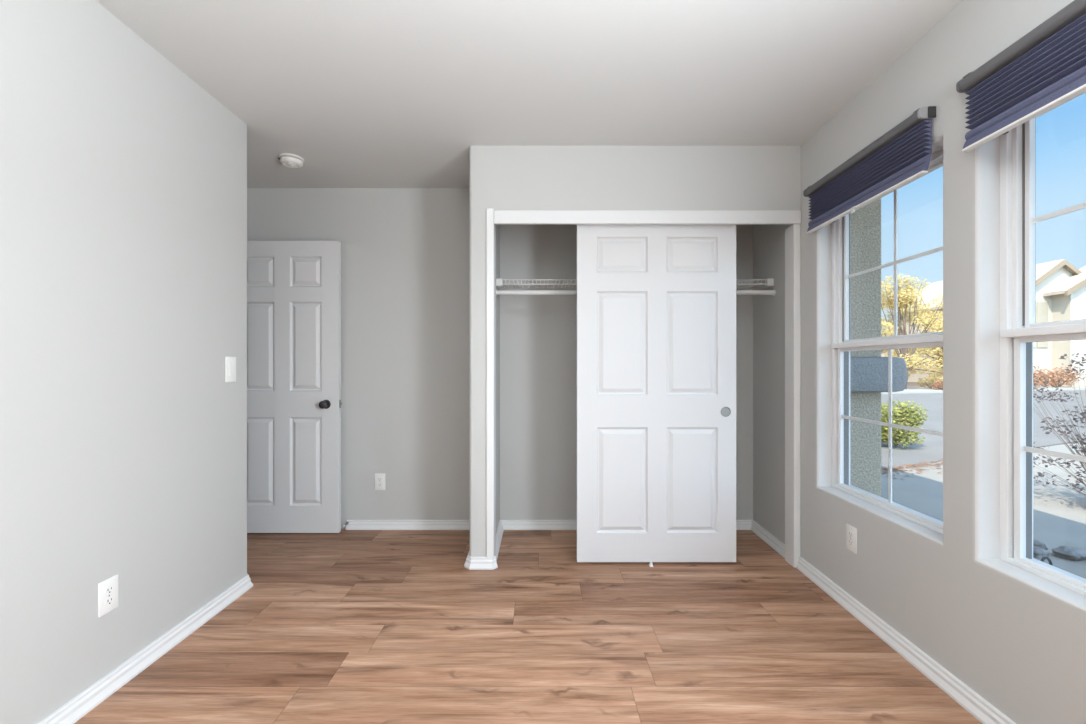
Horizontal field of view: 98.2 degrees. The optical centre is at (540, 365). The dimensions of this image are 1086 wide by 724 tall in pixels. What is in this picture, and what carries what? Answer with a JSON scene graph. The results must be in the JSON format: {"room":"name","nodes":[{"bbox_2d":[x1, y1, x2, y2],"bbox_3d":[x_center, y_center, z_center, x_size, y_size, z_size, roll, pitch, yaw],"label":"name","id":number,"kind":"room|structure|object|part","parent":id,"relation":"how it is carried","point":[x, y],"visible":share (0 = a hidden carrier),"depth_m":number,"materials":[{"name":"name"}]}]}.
{"room":"empty bedroom","nodes":[
{"label":"empty bedroom","id":0,"kind":"room"},
{"bbox_2d":[0,0,246,723],"bbox_3d":[-1.958,-0.055,0.333,0.785,2.460,4.365,0,0,0],"label":"wall","id":1,"kind":"structure","parent":0,"point":[123,180],"depth_m":1.69,"materials":[{"name":"grey paint"}]},
{"bbox_2d":[98,574,117,617],"bbox_3d":[-1.561,0.829,1.697,0.008,0.122,0.079,0,0,0],"label":"wall outlet","id":2,"kind":"object","parent":1,"relation":"attached to","point":[107,589],"visible":1,"depth_m":1.69,"materials":[{"name":"white plastic"}]},
{"bbox_2d":[105,596,113,605],"bbox_3d":[-1.558,0.849,1.697,0.002,0.027,0.034,0,0,0],"label":"receptacle","id":3,"kind":"object","parent":2,"relation":"attached to","point":[109,600],"depth_m":1.70,"materials":[{"name":"grey plastic"}]},
{"bbox_2d":[105,585,113,594],"bbox_3d":[-1.558,0.809,1.697,0.002,0.027,0.034,0,0,0],"label":"receptacle","id":4,"kind":"object","parent":2,"relation":"attached to","point":[109,589],"depth_m":1.70,"materials":[{"name":"grey plastic"}]},
{"bbox_2d":[38,574,252,723],"bbox_3d":[-1.883,1.143,0.347,0.695,0.063,4.395,0,0,0],"label":"baseboard","id":5,"kind":"structure","parent":1,"relation":"attached to","point":[87,700],"depth_m":1.82,"materials":[{"name":"white paint"}]},
{"bbox_2d":[225,357,235,381],"bbox_3d":[-1.560,0.017,2.367,0.010,0.127,0.079,0,0,0],"label":"light switch","id":6,"kind":"object","parent":1,"relation":"attached to","point":[230,362],"visible":1,"depth_m":2.35,"materials":[{"name":"white plastic"}]},
{"bbox_2d":[247,188,752,528],"bbox_3d":[-0.850,-0.055,3.458,5.100,2.460,0.120,0,0,0],"label":"wall","id":7,"kind":"structure","parent":0,"point":[405,252],"depth_m":3.40,"materials":[{"name":"grey paint"}]},
{"bbox_2d":[375,473,384,489],"bbox_3d":[-1.163,0.837,3.394,0.079,0.122,0.008,0,0,0],"label":"wall outlet","id":8,"kind":"object","parent":7,"relation":"attached to","point":[379,477],"visible":1,"depth_m":3.39,"materials":[{"name":"white plastic"}]},
{"bbox_2d":[346,520,784,569],"bbox_3d":[0.067,1.143,3.054,2.934,0.063,0.687,0,0,0],"label":"baseboard","id":9,"kind":"structure","parent":7,"relation":"attached to","point":[471,563],"depth_m":3.37,"materials":[{"name":"white paint"}]},
{"bbox_2d":[74,529,981,723],"bbox_3d":[-0.910,1.205,0.749,5.180,0.060,5.398,0,0,0],"label":"floor","id":10,"kind":"structure","parent":0,"point":[345,626],"depth_m":1.95,"materials":[{"name":"brown wood"}]},
{"bbox_2d":[96,0,962,187],"bbox_3d":[-0.900,-1.335,0.784,5.200,0.100,5.468,0,0,0],"label":"ceiling","id":11,"kind":"structure","parent":0,"point":[368,93],"depth_m":2.06,"materials":[{"name":"white paint"}]},
{"bbox_2d":[278,153,303,167],"bbox_3d":[-1.545,-1.260,2.910,0.142,0.049,0.142,0,0,0],"label":"smoke detector","id":12,"kind":"object","parent":11,"relation":"attached to","point":[288,160],"visible":1,"depth_m":2.88,"materials":[{"name":"white plastic"}]},
{"bbox_3d":[-1.545,-1.280,2.910,0.142,0.010,0.142,0,0,0],"label":"plate","id":13,"kind":"part","parent":12,"relation":"part of","materials":[{"name":"white plastic"}]},
{"bbox_2d":[470,146,800,556],"bbox_3d":[0.547,-0.055,3.070,1.935,2.460,0.657,0,0,0],"label":"wall","id":14,"kind":"structure","parent":0,"point":[501,177],"depth_m":2.74,"materials":[{"name":"grey paint"}]},
{"bbox_2d":[486,208,495,562],"bbox_3d":[-0.296,0.129,2.792,0.044,2.092,0.127,0,0,0],"label":"trim","id":15,"kind":"structure","parent":14,"relation":"attached to","point":[490,226],"depth_m":2.73,"materials":[{"name":"white paint"}]},
{"bbox_2d":[496,278,775,295],"bbox_3d":[0.614,-0.516,3.220,1.818,0.115,0.344,0,0,0],"label":"wire shelf","id":16,"kind":"object","parent":14,"relation":"attached to","point":[769,282],"visible":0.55,"depth_m":3.06,"materials":[{"name":"white metal"}]},
{"bbox_3d":[0.613,-0.480,3.070,1.809,0.030,0.030,0,0,0],"label":"hanging rod","id":17,"kind":"part","parent":16,"relation":"part of","materials":[{"name":"white metal"}]},
{"bbox_2d":[494,210,800,223],"bbox_3d":[0.620,-0.867,2.793,1.785,0.077,0.125,0,0,0],"label":"trim","id":18,"kind":"structure","parent":14,"relation":"attached to","point":[500,216],"depth_m":2.73,"materials":[{"name":"white paint"}]},
{"bbox_2d":[577,224,735,561],"bbox_3d":[0.686,0.143,2.802,0.944,2.040,0.038,0,0,0],"label":"door","id":19,"kind":"structure","parent":14,"relation":"in","point":[656,303],"depth_m":2.79,"materials":[{"name":"white paint"}]},
{"bbox_3d":[1.095,0.271,2.785,0.060,0.060,0.004,0,0,0],"label":"finger pull","id":20,"kind":"part","parent":19,"relation":"part of","materials":[{"name":"silver metal"}]},
{"bbox_2d":[753,0,1085,723],"bbox_3d":[1.543,-0.005,0.769,0.170,2.760,5.341,0,0,2],"label":"wall","id":21,"kind":"structure","parent":0,"point":[1015,636],"depth_m":1.71,"materials":[{"name":"grey paint"}]},
{"bbox_2d":[785,224,800,566],"bbox_3d":[1.493,0.174,2.789,0.040,2.002,0.104,0,0,0],"label":"trim","id":22,"kind":"structure","parent":21,"relation":"attached to","point":[792,233],"depth_m":2.74,"materials":[{"name":"white paint"}]},
{"bbox_2d":[846,524,856,553],"bbox_3d":[1.497,0.833,2.267,0.008,0.122,0.079,0,0,2],"label":"wall outlet","id":23,"kind":"object","parent":21,"relation":"attached to","point":[851,532],"visible":1,"depth_m":2.26,"materials":[{"name":"white plastic"}]},
{"bbox_2d":[831,149,942,533],"bbox_3d":[1.614,-0.096,2.157,0.099,1.506,0.825,0,0,2],"label":"window","id":24,"kind":"structure","parent":21,"relation":"in","point":[841,345],"depth_m":2.50,"materials":[{"name":"white plastic"}]},
{"bbox_2d":[803,106,935,232],"bbox_3d":[1.468,-0.847,2.183,0.059,0.270,0.833,0,0,2],"label":"window shade","id":25,"kind":"object","parent":24,"relation":"attached to","point":[900,156],"visible":1,"depth_m":2.04,"materials":[{"name":"blue fabric"}]},
{"bbox_3d":[1.465,-0.735,2.185,0.024,0.008,0.816,0,0,2],"label":"rail","id":26,"kind":"part","parent":25,"relation":"part of","materials":[{"name":"white plastic"}]},
{"bbox_3d":[1.589,-0.108,2.158,0.042,0.027,0.805,0,0,2],"label":"meeting rail","id":27,"kind":"part","parent":24,"relation":"part of","materials":[{"name":"white plastic"}]},
{"bbox_3d":[1.598,0.270,2.158,0.020,0.742,0.753,0,0,2],"label":"sash","id":28,"kind":"part","parent":24,"relation":"part of","materials":[{"name":"white plastic"}]},
{"bbox_2d":[842,349,942,502],"bbox_3d":[1.603,0.275,2.158,0.006,0.705,0.711,0,0,2],"label":"grille","id":29,"kind":"object","parent":24,"relation":"attached to","point":[889,424],"depth_m":2.17,"materials":[{"name":"white"}]},
{"bbox_3d":[1.622,-0.470,2.157,0.020,0.705,0.729,0,0,2],"label":"sash","id":30,"kind":"part","parent":24,"relation":"part of","materials":[{"name":"white plastic"}]},
{"bbox_2d":[848,189,942,335],"bbox_3d":[1.627,-0.473,2.157,0.006,0.680,0.701,0,0,2],"label":"grille","id":31,"kind":"object","parent":24,"relation":"attached to","point":[896,261],"depth_m":2.15,"materials":[{"name":"white"}]},
{"bbox_2d":[796,557,1015,723],"bbox_3d":[1.433,1.143,0.446,0.030,0.063,4.589,0,0,2],"label":"baseboard","id":32,"kind":"structure","parent":21,"relation":"attached to","point":[976,705],"depth_m":1.86,"materials":[{"name":"white paint"}]},
{"bbox_2d":[956,0,1085,151],"bbox_3d":[1.440,-0.847,1.196,0.059,0.270,0.827,0,0,2],"label":"window shade","id":33,"kind":"object","parent":21,"relation":"attached to","point":[1045,68],"visible":1,"depth_m":1.39,"materials":[{"name":"blue fabric"}]},
{"bbox_3d":[1.436,-0.735,1.199,0.024,0.008,0.810,0,0,2],"label":"rail","id":34,"kind":"part","parent":33,"relation":"part of","materials":[{"name":"white plastic"}]},
{"bbox_2d":[1000,91,1085,595],"bbox_3d":[1.585,-0.096,1.186,0.099,1.506,0.825,0,0,2],"label":"window","id":35,"kind":"structure","parent":21,"relation":"in","point":[1019,329],"depth_m":1.56,"materials":[{"name":"white plastic"}]},
{"bbox_3d":[1.561,-0.108,1.187,0.042,0.027,0.805,0,0,2],"label":"meeting rail","id":36,"kind":"part","parent":35,"relation":"part of","materials":[{"name":"white plastic"}]},
{"bbox_3d":[1.570,0.270,1.186,0.020,0.742,0.753,0,0,2],"label":"sash","id":37,"kind":"part","parent":35,"relation":"part of","materials":[{"name":"white plastic"}]},
{"bbox_2d":[1024,446,1085,461],"bbox_3d":[1.575,0.275,1.186,0.006,0.705,0.711,0,0,2],"label":"grille","id":38,"kind":"object","parent":35,"relation":"attached to","point":[1026,449],"depth_m":1.45,"materials":[{"name":"white"}]},
{"bbox_3d":[1.594,-0.470,1.186,0.020,0.705,0.729,0,0,2],"label":"sash","id":39,"kind":"part","parent":35,"relation":"part of","materials":[{"name":"white plastic"}]},
{"bbox_2d":[1033,202,1085,222],"bbox_3d":[1.599,-0.473,1.185,0.006,0.680,0.701,0,0,2],"label":"grille","id":40,"kind":"object","parent":35,"relation":"attached to","point":[1083,205],"depth_m":1.46,"materials":[{"name":"white"}]},
{"bbox_3d":[-2.290,-0.055,2.957,0.120,2.460,0.883,0,0,0],"label":"wall","id":41,"kind":"structure","parent":0,"visible":0},
{"bbox_2d":[247,241,341,532],"bbox_3d":[-1.809,0.146,3.300,0.820,2.042,0.162,0,0,0],"label":"door","id":42,"kind":"structure","parent":41,"relation":"in","point":[294,403],"depth_m":3.29,"materials":[{"name":"white paint"}]},
{"bbox_3d":[-1.501,0.267,3.253,0.064,0.064,0.068,0,0,0],"label":"knob","id":43,"kind":"part","parent":42,"relation":"part of","materials":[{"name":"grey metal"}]},
{"label":"outside","id":44,"kind":"structure","parent":0,"visible":0},
{"bbox_2d":[881,441,1085,578],"bbox_3d":[15.860,1.525,-1.373,28.280,0.300,37.255,0,0,0],"label":"ground","id":45,"kind":"structure","parent":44,"point":[1059,512],"depth_m":4.84,"materials":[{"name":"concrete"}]},
{"bbox_2d":[850,198,906,496],"bbox_3d":[2.057,-0.025,3.345,0.633,2.800,0.666,0,0,0],"label":"stucco pillar","id":46,"kind":"structure","parent":45,"relation":"on","point":[868,369],"depth_m":3.12,"materials":[{"name":"grey concrete"}]},
{"bbox_2d":[881,459,942,478],"bbox_3d":[5.158,1.369,6.148,1.944,0.014,0.782,0,0,-24],"label":"fallen leaves","id":47,"kind":"object","parent":45,"relation":"on","point":[925,463],"visible":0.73,"depth_m":6.33,"materials":[{"name":"beige plant"}]},
{"bbox_2d":[1033,539,1047,549],"bbox_3d":[3.737,1.357,3.554,0.130,0.073,0.115,0,0,0],"label":"rock","id":48,"kind":"object","parent":45,"relation":"on","point":[1036,543],"visible":0.44,"depth_m":3.52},
{"bbox_2d":[1033,546,1050,557],"bbox_3d":[3.603,1.353,3.419,0.159,0.078,0.139,0,0,0],"label":"rock","id":49,"kind":"object","parent":45,"relation":"on","point":[1038,552],"visible":0.56,"depth_m":3.37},
{"bbox_2d":[1040,557,1052,565],"bbox_3d":[3.460,1.341,3.220,0.086,0.068,0.016,0,0,0],"label":"loop","id":50,"kind":"object","parent":45,"relation":"on","point":[1043,559],"visible":0.71,"depth_m":3.21,"materials":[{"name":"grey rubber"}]},
{"bbox_2d":[1033,353,1085,494],"bbox_3d":[5.389,0.621,4.477,1.387,1.513,1.381,0,0,-29],"label":"shrub","id":51,"kind":"object","parent":45,"relation":"on","point":[1078,436],"visible":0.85,"depth_m":4.68,"materials":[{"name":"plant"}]},
{"bbox_2d":[1052,546,1085,560],"bbox_3d":[3.810,1.346,3.364,0.230,0.105,0.153,0,0,0],"label":"rock","id":52,"kind":"object","parent":45,"relation":"on","point":[1064,552],"visible":0.98,"depth_m":3.35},
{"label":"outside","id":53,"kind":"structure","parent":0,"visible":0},
{"bbox_2d":[907,382,938,388],"bbox_3d":[40.000,1.650,40.000,240.000,0.450,200.000,0,0,0],"label":"gravel ground","id":54,"kind":"structure","parent":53,"point":[910,385],"depth_m":32.67,"materials":[{"name":"beige gravel"}]},
{"bbox_2d":[881,349,897,356],"bbox_3d":[41.000,-1.045,55.975,10.700,4.840,8.650,0,0,0],"label":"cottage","id":55,"kind":"structure","parent":54,"relation":"on","point":[882,354],"depth_m":51.99,"materials":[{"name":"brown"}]},
{"bbox_2d":[881,305,910,356],"bbox_3d":[27.329,-1.913,38.472,5.941,6.790,5.151,0,0,-35],"label":"tree","id":56,"kind":"object","parent":54,"relation":"on","point":[882,351],"visible":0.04,"depth_m":37.65,"materials":[{"name":"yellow plant"}]},
{"bbox_2d":[881,273,942,388],"bbox_3d":[21.547,-2.023,27.121,5.092,7.012,4.777,0,0,-39],"label":"tree","id":57,"kind":"object","parent":54,"relation":"on","point":[904,353],"visible":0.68,"depth_m":27.31,"materials":[{"name":"yellow plant"}]},
{"bbox_2d":[886,289,942,372],"bbox_3d":[27.474,-2.583,32.574,6.698,8.131,5.574,0,0,0],"label":"tree","id":58,"kind":"object","parent":54,"relation":"on","point":[937,329],"visible":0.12,"depth_m":32.39,"materials":[{"name":"plant"}]},
{"bbox_2d":[917,375,942,388],"bbox_3d":[23.391,0.919,28.190,1.708,0.958,1.252,0,0,0],"label":"desert shrub","id":59,"kind":"object","parent":54,"relation":"on","point":[926,381],"visible":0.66,"depth_m":28.22,"materials":[{"name":"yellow plant"}]},
{"bbox_2d":[930,379,942,389],"bbox_3d":[21.872,1.046,25.599,1.340,0.749,1.011,0,0,0],"label":"desert shrub","id":60,"kind":"object","parent":54,"relation":"on","point":[937,383],"visible":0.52,"depth_m":25.57,"materials":[{"name":"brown plant"}]},
{"bbox_2d":[881,386,1085,393],"bbox_3d":[20.000,1.485,25.115,83.360,0.380,1.834,0,0,-15],"label":"kerb","id":61,"kind":"object","parent":54,"relation":"on","point":[905,391],"visible":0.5,"depth_m":25.90,"materials":[{"name":"concrete"}]},
{"bbox_2d":[901,259,1085,386],"bbox_3d":[37.900,-3.695,39.425,13.700,10.140,19.750,0,0,0],"label":"house","id":62,"kind":"structure","parent":54,"relation":"on","point":[1060,286],"depth_m":30.84,"materials":[{"name":"brown"}]},
{"bbox_2d":[1033,366,1049,386],"bbox_3d":[28.467,0.682,27.581,2.613,1.423,1.677,0,0,0],"label":"shrub","id":63,"kind":"object","parent":54,"relation":"on","point":[1037,375],"visible":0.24,"depth_m":27.35,"materials":[{"name":"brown plant"}]},
{"bbox_2d":[1034,366,1080,386],"bbox_3d":[31.542,0.693,28.700,2.652,1.410,1.704,0,0,0],"label":"shrub","id":64,"kind":"object","parent":54,"relation":"on","point":[1052,377],"visible":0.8,"depth_m":28.55,"materials":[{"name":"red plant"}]},
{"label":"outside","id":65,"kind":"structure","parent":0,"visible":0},
{"bbox_2d":[881,390,1085,468],"bbox_3d":[17.306,1.535,21.098,89.249,0.280,16.515,0,0,-24],"label":"road","id":66,"kind":"structure","parent":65,"point":[931,449],"depth_m":11.21,"materials":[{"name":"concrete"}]},
{"bbox_2d":[881,399,927,447],"bbox_3d":[6.050,0.964,8.061,0.932,0.835,0.770,0,0,41],"label":"bush","id":67,"kind":"object","parent":66,"relation":"on","point":[898,418],"visible":0.65,"depth_m":7.90,"materials":[{"name":"green plant"}]}
]}

